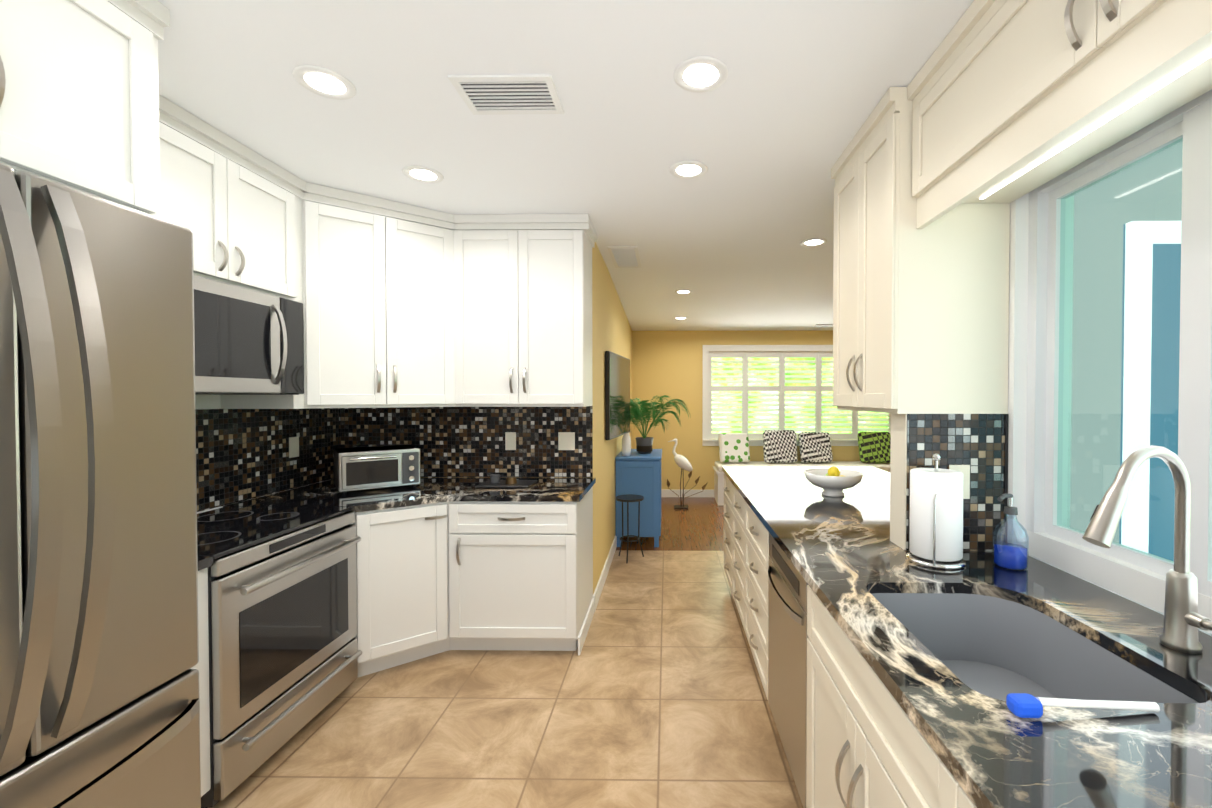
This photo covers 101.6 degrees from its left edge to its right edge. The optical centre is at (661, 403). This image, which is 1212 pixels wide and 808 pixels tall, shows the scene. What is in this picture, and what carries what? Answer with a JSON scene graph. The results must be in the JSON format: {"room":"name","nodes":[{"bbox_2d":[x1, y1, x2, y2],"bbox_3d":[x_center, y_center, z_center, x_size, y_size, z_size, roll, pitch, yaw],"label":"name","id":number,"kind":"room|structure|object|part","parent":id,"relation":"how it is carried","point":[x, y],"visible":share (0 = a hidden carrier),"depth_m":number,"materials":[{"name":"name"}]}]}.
{"room":"kitchen","nodes":[
{"label":"kitchen","id":0,"kind":"room"},
{"bbox_2d":[195,395,330,513],"bbox_3d":[-2.299,0.175,0.678,0.150,2.550,5.590,0,1,1],"label":"wall","id":1,"kind":"structure","parent":0,"point":[207,401],"depth_m":2.40,"materials":[{"name":"white paint"}]},
{"bbox_2d":[0,0,169,218],"bbox_3d":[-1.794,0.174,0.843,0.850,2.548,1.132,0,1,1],"label":"upper cabinet","id":2,"kind":"object","parent":1,"relation":"attached to","point":[79,94],"visible":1,"depth_m":1.20,"materials":[{"name":"white painted wood"},{"name":"brushed nickel"}]},
{"bbox_2d":[159,95,298,294],"bbox_3d":[-2.004,-0.811,2.065,0.402,0.612,0.760,0,1,1],"label":"upper cabinet","id":3,"kind":"object","parent":1,"relation":"attached to","point":[240,208],"depth_m":2.07,"materials":[{"name":"white wood"}]},
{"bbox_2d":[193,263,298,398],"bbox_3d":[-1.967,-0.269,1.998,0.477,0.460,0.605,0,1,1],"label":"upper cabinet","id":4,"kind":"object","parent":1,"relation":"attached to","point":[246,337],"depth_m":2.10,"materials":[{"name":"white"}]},
{"bbox_2d":[194,275,303,394],"bbox_3d":[-1.966,-0.270,2.072,0.477,0.460,0.754,0,1,1],"label":"microwave","id":5,"kind":"object","parent":4,"relation":"attached to","point":[249,341],"depth_m":2.11,"materials":[{"name":"grey metal"}]},
{"bbox_2d":[195,408,338,511],"bbox_3d":[-2.201,0.267,2.513,0.003,0.487,1.620,0,1,1],"label":"tile backsplash","id":6,"kind":"structure","parent":1,"relation":"attached to","point":[242,454],"depth_m":2.69,"materials":[{"name":"tile"}]},
{"bbox_2d":[289,437,298,457],"bbox_3d":[-2.191,0.257,2.938,0.006,0.120,0.070,0,1,1],"label":"electrical outlet plate","id":7,"kind":"object","parent":6,"relation":"attached to","point":[293,441],"depth_m":2.93,"materials":[{"name":"beige plastic"}]},
{"bbox_2d":[295,295,306,398],"bbox_3d":[-1.987,-0.275,2.375,0.429,0.460,0.149,0,1,1],"label":"upper cabinet","id":8,"kind":"object","parent":1,"relation":"attached to","point":[300,304],"depth_m":2.43,"materials":[{"name":"white wood"}]},
{"bbox_2d":[455,477,518,477],"bbox_3d":[-1.388,0.136,3.402,1.610,2.550,0.120,0,1,1],"label":"wall","id":9,"kind":"structure","parent":0,"point":[479,477],"depth_m":3.35,"materials":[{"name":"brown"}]},
{"bbox_2d":[221,178,462,408],"bbox_3d":[-1.692,-0.556,2.889,1.006,1.147,0.887,0,1,1],"label":"upper cabinet","id":10,"kind":"object","parent":9,"relation":"attached to","point":[307,295],"depth_m":2.70,"materials":[{"name":"white wood"}]},
{"bbox_2d":[339,406,592,477],"bbox_3d":[-1.328,0.255,3.341,1.729,0.487,0.004,0,1,1],"label":"tile backsplash","id":11,"kind":"structure","parent":9,"relation":"attached to","point":[451,441],"depth_m":3.34,"materials":[{"name":"tile"}]},
{"bbox_2d":[505,432,515,449],"bbox_3d":[-1.018,0.252,3.332,0.070,0.120,0.006,0,1,1],"label":"electrical outlet plate","id":12,"kind":"object","parent":11,"relation":"attached to","point":[510,437],"depth_m":3.33,"materials":[{"name":"beige plastic"}]},
{"bbox_2d":[558,432,574,449],"bbox_3d":[-0.638,0.252,3.328,0.110,0.120,0.006,0,1,1],"label":"electrical outlet plate","id":13,"kind":"object","parent":11,"relation":"attached to","point":[566,440],"depth_m":3.32,"materials":[{"name":"beige plastic"}]},
{"bbox_2d":[463,214,594,406],"bbox_3d":[-0.878,-0.559,3.120,0.824,1.147,0.406,0,1,1],"label":"upper cabinet","id":14,"kind":"object","parent":9,"relation":"attached to","point":[527,278],"depth_m":2.96,"materials":[{"name":"white wood"}]},
{"bbox_2d":[208,550,802,807],"bbox_3d":[0.881,1.468,1.165,6.600,0.050,7.000,0,1,1],"label":"floor","id":15,"kind":"structure","parent":0,"point":[652,695],"depth_m":2.19,"materials":[{"name":"beige tile"}]},
{"bbox_2d":[0,162,200,807],"bbox_3d":[-1.666,0.488,0.991,1.009,1.915,0.733,0,1,1],"label":"refrigerator","id":16,"kind":"object","parent":15,"relation":"on","point":[99,677],"visible":1,"depth_m":1.07,"materials":[{"name":"grey metal"}]},
{"bbox_2d":[190,565,212,796],"bbox_3d":[-1.884,0.998,1.564,0.640,0.878,0.283,0,1,1],"label":"base cabinet","id":17,"kind":"object","parent":15,"relation":"on","point":[203,664],"depth_m":1.68,"materials":[{"name":"white wood"}]},
{"bbox_2d":[198,556,212,572],"bbox_3d":[-1.874,0.541,1.558,0.660,0.032,0.283,0,1,1],"label":"countertop","id":18,"kind":"structure","parent":17,"relation":"on","point":[204,562],"depth_m":1.67,"materials":[{"name":"black stone"}]},
{"bbox_2d":[197,506,361,807],"bbox_3d":[-1.824,0.973,2.089,0.708,0.913,0.754,0,1,1],"label":"range","id":19,"kind":"object","parent":15,"relation":"on","point":[284,654],"visible":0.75,"depth_m":1.97,"materials":[{"name":"grey metal"}]},
{"bbox_2d":[351,501,581,676],"bbox_3d":[-1.329,0.983,2.625,1.740,0.878,0.316,0,1,1],"label":"base cabinet","id":20,"kind":"object","parent":15,"relation":"on","point":[444,564],"depth_m":2.73,"materials":[{"name":"white wood"}]},
{"bbox_2d":[223,477,595,508],"bbox_3d":[-1.322,0.522,2.902,1.748,0.032,0.883,0,1,1],"label":"countertop","id":21,"kind":"structure","parent":20,"relation":"on","point":[433,492],"depth_m":2.73,"materials":[{"name":"black stone"}]},
{"bbox_2d":[334,445,420,493],"bbox_3d":[-1.702,0.387,2.959,0.420,0.235,0.352,-1,1,-38],"label":"toaster oven","id":22,"kind":"object","parent":21,"relation":"on","point":[364,468],"visible":1,"depth_m":2.85,"materials":[{"name":"silver metal"}]},
{"bbox_2d":[475,474,536,487],"bbox_3d":[-0.957,0.473,3.062,0.320,0.060,0.220,0,1,1],"label":"tray","id":23,"kind":"object","parent":21,"relation":"on","point":[494,481],"visible":1,"depth_m":3.02,"materials":[{"name":"black plastic"}]},
{"bbox_2d":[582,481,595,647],"bbox_3d":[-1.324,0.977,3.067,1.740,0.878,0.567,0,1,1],"label":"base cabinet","id":24,"kind":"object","parent":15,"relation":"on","point":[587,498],"depth_m":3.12,"materials":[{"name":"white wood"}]},
{"bbox_2d":[616,494,643,562],"bbox_3d":[-0.281,1.114,4.418,0.251,0.556,0.261,0,1,1],"label":"stool","id":25,"kind":"object","parent":15,"relation":"on","point":[627,498],"visible":0.98,"depth_m":4.40,"materials":[{"name":"black metal"}]},
{"bbox_2d":[724,473,729,585],"bbox_3d":[0.867,0.969,3.595,0.757,0.878,0.525,0,1,1],"label":"base cabinet","id":26,"kind":"object","parent":15,"relation":"on","point":[726,479],"depth_m":3.64,"materials":[{"name":"beige wood"}]},
{"bbox_2d":[730,481,741,621],"bbox_3d":[0.861,0.976,3.070,0.757,0.878,0.525,0,1,1],"label":"base cabinet","id":27,"kind":"object","parent":15,"relation":"on","point":[735,497],"depth_m":3.17,"materials":[{"name":"beige wood"}]},
{"bbox_2d":[742,497,765,681],"bbox_3d":[0.854,0.985,2.486,0.757,0.878,0.643,0,1,1],"label":"base cabinet","id":28,"kind":"object","parent":15,"relation":"on","point":[753,531],"depth_m":2.53,"materials":[{"name":"beige wood"}]},
{"bbox_2d":[762,529,853,807],"bbox_3d":[0.846,0.994,1.837,0.757,0.878,0.656,0,1,1],"label":"base cabinet","id":29,"kind":"object","parent":15,"relation":"on","point":[803,650],"depth_m":1.61,"materials":[{"name":"beige wood"}]},
{"bbox_2d":[768,533,808,807],"bbox_3d":[0.734,0.946,1.869,0.611,0.775,0.590,0,1,1],"label":"dishwasher","id":30,"kind":"object","parent":29,"relation":"in","point":[788,637],"depth_m":1.79,"materials":[{"name":"grey metal"}]},
{"bbox_2d":[722,466,1211,807],"bbox_3d":[1.046,0.541,1.564,1.179,0.032,4.630,0,1,1],"label":"countertop","id":31,"kind":"structure","parent":29,"relation":"on","point":[1065,757],"depth_m":1.02,"materials":[{"name":"black stone"}]},
{"bbox_2d":[804,466,862,496],"bbox_3d":[0.960,0.428,2.749,0.316,0.159,0.316,0,1,1],"label":"fruit bowl","id":32,"kind":"object","parent":31,"relation":"on","point":[833,481],"visible":1,"depth_m":2.69,"materials":[{"name":"white ceramic"}]},
{"bbox_2d":[906,453,965,569],"bbox_3d":[0.917,0.344,1.643,0.176,0.359,0.176,0,1,1],"label":"paper towel holder","id":33,"kind":"object","parent":31,"relation":"on","point":[936,520],"visible":1,"depth_m":1.58,"materials":[{"name":"white paper"}]},
{"bbox_2d":[993,493,1027,570],"bbox_3d":[1.121,0.405,1.586,0.106,0.239,0.094,0,1,1],"label":"soap bottle","id":34,"kind":"object","parent":31,"relation":"on","point":[1011,556],"visible":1,"depth_m":1.56,"materials":[{"name":"clear glass"}]},
{"bbox_2d":[854,589,1181,748],"bbox_3d":[0.802,0.656,1.169,0.440,0.210,0.570,0,1,1],"label":"sink","id":35,"kind":"object","parent":31,"relation":"in","point":[1008,645],"depth_m":1.36,"materials":[{"name":"grey metal"}]},
{"bbox_2d":[1006,693,1159,717],"bbox_3d":[0.731,0.520,0.847,0.256,0.030,0.034,0,1,1],"label":"dish brush","id":36,"kind":"object","parent":31,"relation":"on","point":[1023,705],"visible":0.96,"depth_m":0.85,"materials":[{"name":"blue"}]},
{"bbox_2d":[1082,445,1211,652],"bbox_3d":[1.025,0.311,1.028,0.297,0.444,0.167,0,1,1],"label":"faucet","id":37,"kind":"object","parent":31,"relation":"on","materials":[{"name":"silver metal"}]},
{"bbox_2d":[842,657,921,807],"bbox_3d":[0.892,1.113,1.169,0.651,0.660,0.780,0,1,1],"label":"base cabinet","id":38,"kind":"object","parent":15,"relation":"on","point":[882,764],"depth_m":1.08,"materials":[{"name":"beige wood"}]},
{"bbox_2d":[922,733,981,807],"bbox_3d":[0.829,1.016,0.358,0.757,0.878,0.917,0,1,1],"label":"base cabinet","id":39,"kind":"object","parent":15,"relation":"on","point":[942,787],"depth_m":0.80,"materials":[{"name":"beige wood"}]},
{"bbox_2d":[158,0,973,267],"bbox_3d":[0.897,-1.176,2.476,6.600,0.100,9.700,0,1,1],"label":"ceiling","id":40,"kind":"structure","parent":0,"point":[766,131],"depth_m":1.82,"materials":[{"name":"white paint"}]},
{"bbox_2d":[292,65,355,99],"bbox_3d":[-1.062,-1.063,1.558,0.169,0.097,0.169,0,1,1],"label":"ceiling light","id":41,"kind":"object","parent":40,"relation":"attached to","point":[321,81],"depth_m":1.70,"materials":[{"name":"white"}]},
{"bbox_2d":[402,166,443,182],"bbox_3d":[-1.063,-1.073,2.199,0.166,0.097,0.159,0,1,1],"label":"ceiling light","id":42,"kind":"object","parent":40,"relation":"attached to","point":[423,174],"depth_m":2.40,"materials":[{"name":"white"}]},
{"bbox_2d":[448,74,563,114],"bbox_3d":[-0.546,-1.111,1.774,0.350,0.008,0.220,0,1,1],"label":"ceiling vent","id":43,"kind":"object","parent":40,"relation":"in","point":[508,94],"depth_m":1.76,"materials":[{"name":"white metal"}]},
{"bbox_2d":[607,246,641,267],"bbox_3d":[-0.277,-1.141,3.841,0.220,0.008,0.560,0,1,1],"label":"ceiling vent","id":44,"kind":"object","parent":40,"relation":"in","point":[622,256],"depth_m":3.80,"materials":[{"name":"white metal"}]},
{"bbox_2d":[669,160,707,178],"bbox_3d":[0.120,-1.072,2.151,0.167,0.097,0.171,0,1,1],"label":"ceiling light","id":45,"kind":"object","parent":40,"relation":"attached to","point":[689,169],"depth_m":2.35,"materials":[{"name":"white"}]},
{"bbox_2d":[674,56,727,92],"bbox_3d":[0.123,-1.063,1.519,0.165,0.097,0.170,0,1,1],"label":"ceiling light","id":46,"kind":"object","parent":40,"relation":"attached to","point":[699,74],"depth_m":1.66,"materials":[{"name":"white"}]},
{"bbox_2d":[800,238,826,246],"bbox_3d":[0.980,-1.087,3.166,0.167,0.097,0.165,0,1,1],"label":"ceiling light","id":47,"kind":"object","parent":40,"relation":"attached to","point":[812,242],"depth_m":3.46,"materials":[{"name":"white"}]},
{"bbox_2d":[592,242,631,593],"bbox_3d":[-0.501,0.109,5.247,0.120,2.550,3.830,0,1,1],"label":"wall","id":48,"kind":"structure","parent":0,"point":[611,330],"depth_m":3.90,"materials":[{"name":"yellow paint"}]},
{"bbox_2d":[593,535,616,611],"bbox_3d":[-0.433,1.329,5.239,0.015,0.110,3.810,0,1,1],"label":"baseboard","id":49,"kind":"structure","parent":48,"relation":"attached to","point":[610,556],"depth_m":3.85,"materials":[{"name":"white wood"}]},
{"bbox_2d":[605,351,629,439],"bbox_3d":[-0.379,-0.074,4.419,0.139,0.720,0.923,0,1,1],"label":"wall-mounted tv","id":50,"kind":"object","parent":48,"relation":"attached to","point":[617,395],"visible":0.98,"depth_m":4.22,"materials":[{"name":"black plastic"}]},
{"bbox_2d":[616,497,723,550],"bbox_3d":[0.938,1.398,6.014,6.600,0.050,2.700,0,1,1],"label":"floor","id":51,"kind":"structure","parent":0,"point":[697,524],"depth_m":5.46,"materials":[{"name":"brown wood"}]},
{"bbox_2d":[615,449,661,546],"bbox_3d":[-0.215,0.948,5.145,0.445,0.875,0.790,0,1,1],"label":"base cabinet","id":52,"kind":"object","parent":51,"relation":"on","point":[637,473],"visible":0.92,"depth_m":4.76,"materials":[{"name":"blue paint"}]},
{"bbox_2d":[621,432,630,455],"bbox_3d":[-0.345,0.398,4.884,0.096,0.230,0.096,0,1,1],"label":"vase","id":53,"kind":"object","parent":52,"relation":"on","point":[626,446],"visible":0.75,"depth_m":4.85,"materials":[{"name":"white ceramic"}]},
{"bbox_2d":[630,395,690,453],"bbox_3d":[-0.054,0.207,5.245,0.735,0.602,0.655,0,1,1],"label":"palm plant","id":54,"kind":"object","parent":52,"relation":"on","point":[644,443],"visible":0.77,"depth_m":5.03,"materials":[{"name":"green plant"}]},
{"bbox_2d":[667,438,707,508],"bbox_3d":[0.347,0.908,6.463,0.548,0.917,0.180,0,1,1],"label":"statue","id":55,"kind":"object","parent":51,"relation":"on","point":[682,462],"visible":1,"depth_m":6.45,"materials":[{"name":"white plastic"}]},
{"bbox_2d":[713,430,890,504],"bbox_3d":[2.108,0.866,6.856,2.720,0.990,0.567,0,1,1],"label":"window bench","id":56,"kind":"object","parent":51,"relation":"on","point":[780,448],"visible":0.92,"depth_m":6.84,"materials":[{"name":"white painted wood"}]},
{"bbox_2d":[608,267,832,330],"bbox_3d":[1.799,-1.106,5.627,4.470,0.129,2.980,0,1,1],"label":"ceiling","id":57,"kind":"structure","parent":0,"point":[744,299],"depth_m":5.22,"materials":[{"name":"white paint"}]},
{"bbox_2d":[814,324,832,326],"bbox_3d":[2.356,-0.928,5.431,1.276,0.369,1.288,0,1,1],"label":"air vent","id":58,"kind":"object","parent":57,"relation":"hanging from","point":[819,325],"visible":0.02,"depth_m":5.48,"materials":[{"name":"white"}]},
{"bbox_2d":[632,330,859,489],"bbox_3d":[1.817,0.080,7.210,4.710,2.550,0.150,0,1,1],"label":"wall","id":59,"kind":"structure","parent":0,"point":[669,364],"depth_m":7.15,"materials":[{"name":"yellow paint"}]},
{"bbox_2d":[661,489,713,496],"bbox_3d":[1.816,1.301,7.145,4.470,0.110,0.015,0,1,1],"label":"baseboard","id":60,"kind":"structure","parent":59,"relation":"attached to","point":[664,492],"depth_m":7.15,"materials":[{"name":"white wood"}]},
{"bbox_2d":[702,345,890,445],"bbox_3d":[2.021,-0.124,7.154,2.840,1.460,0.150,0,1,1],"label":"window","id":61,"kind":"structure","parent":59,"relation":"in","point":[781,353],"depth_m":7.15,"materials":[{"name":"white"}]},
{"label":"glass","id":62,"kind":"part","parent":61,"relation":"part of","materials":[{"name":"clear glass"}]},
{"bbox_2d":[890,413,1008,550],"bbox_3d":[1.049,0.277,1.804,0.360,0.487,0.123,0,1,1],"label":"backsplash","id":63,"kind":"structure","parent":0,"point":[978,443],"depth_m":1.75,"materials":[{"name":"painted drywall"},{"name":"mosaic tile"}]},
{"bbox_2d":[831,87,1009,413],"bbox_3d":[1.018,-0.543,2.044,0.422,1.147,0.620,0,1,1],"label":"upper cabinet","id":64,"kind":"object","parent":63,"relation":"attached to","point":[921,295],"depth_m":1.74,"materials":[{"name":"beige wood"}]},
{"bbox_2d":[949,465,969,498],"bbox_3d":[1.053,0.275,1.738,0.070,0.120,0.006,0,1,1],"label":"electrical outlet plate","id":65,"kind":"object","parent":63,"relation":"attached to","point":[965,469],"depth_m":1.73,"materials":[{"name":"beige plastic"}]},
{"bbox_2d":[1007,193,1211,635],"bbox_3d":[1.306,0.187,-0.149,0.200,2.550,4.020,0,1,1],"label":"wall","id":66,"kind":"structure","parent":0,"point":[1018,311],"depth_m":1.71,"materials":[{"name":"white paint"}]},
{"bbox_2d":[907,0,1211,207],"bbox_3d":[1.046,-0.903,1.327,0.349,0.407,0.799,0,1,1],"label":"upper cabinet","id":67,"kind":"object","parent":66,"relation":"attached to","point":[973,129],"depth_m":1.31,"materials":[{"name":"beige wood"}]},
{"bbox_2d":[1025,90,1211,633],"bbox_3d":[1.276,-0.106,0.825,0.114,1.280,1.775,0,1,1],"label":"kitchen window","id":68,"kind":"structure","parent":66,"relation":"in","point":[1136,575],"depth_m":1.37,"materials":[{"name":"white"}]},
{"bbox_3d":[1.298,-0.133,0.824,0.030,1.138,1.695,0,1,1],"label":"glass","id":69,"kind":"part","parent":68,"relation":"part of","materials":[{"name":"glass"}]},
{"bbox_2d":[1070,141,1182,560],"bbox_3d":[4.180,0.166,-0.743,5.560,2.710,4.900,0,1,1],"label":"window glass","id":70,"kind":"object","parent":68,"relation":"in","point":[1120,433],"depth_m":1.71,"materials":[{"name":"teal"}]},
{"bbox_2d":[1059,0,1211,83],"bbox_3d":[1.039,-0.893,0.679,0.349,0.407,0.703,0,1,1],"label":"upper cabinet","id":71,"kind":"object","parent":66,"relation":"attached to","point":[1105,41],"depth_m":0.94,"materials":[{"name":"beige wood"}]},
{"label":"outside","id":72,"kind":"structure","parent":0,"visible":0},
{"bbox_2d":[712,358,887,432],"bbox_3d":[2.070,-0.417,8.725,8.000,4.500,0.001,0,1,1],"label":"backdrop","id":73,"kind":"structure","parent":72,"point":[766,384],"depth_m":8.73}
]}

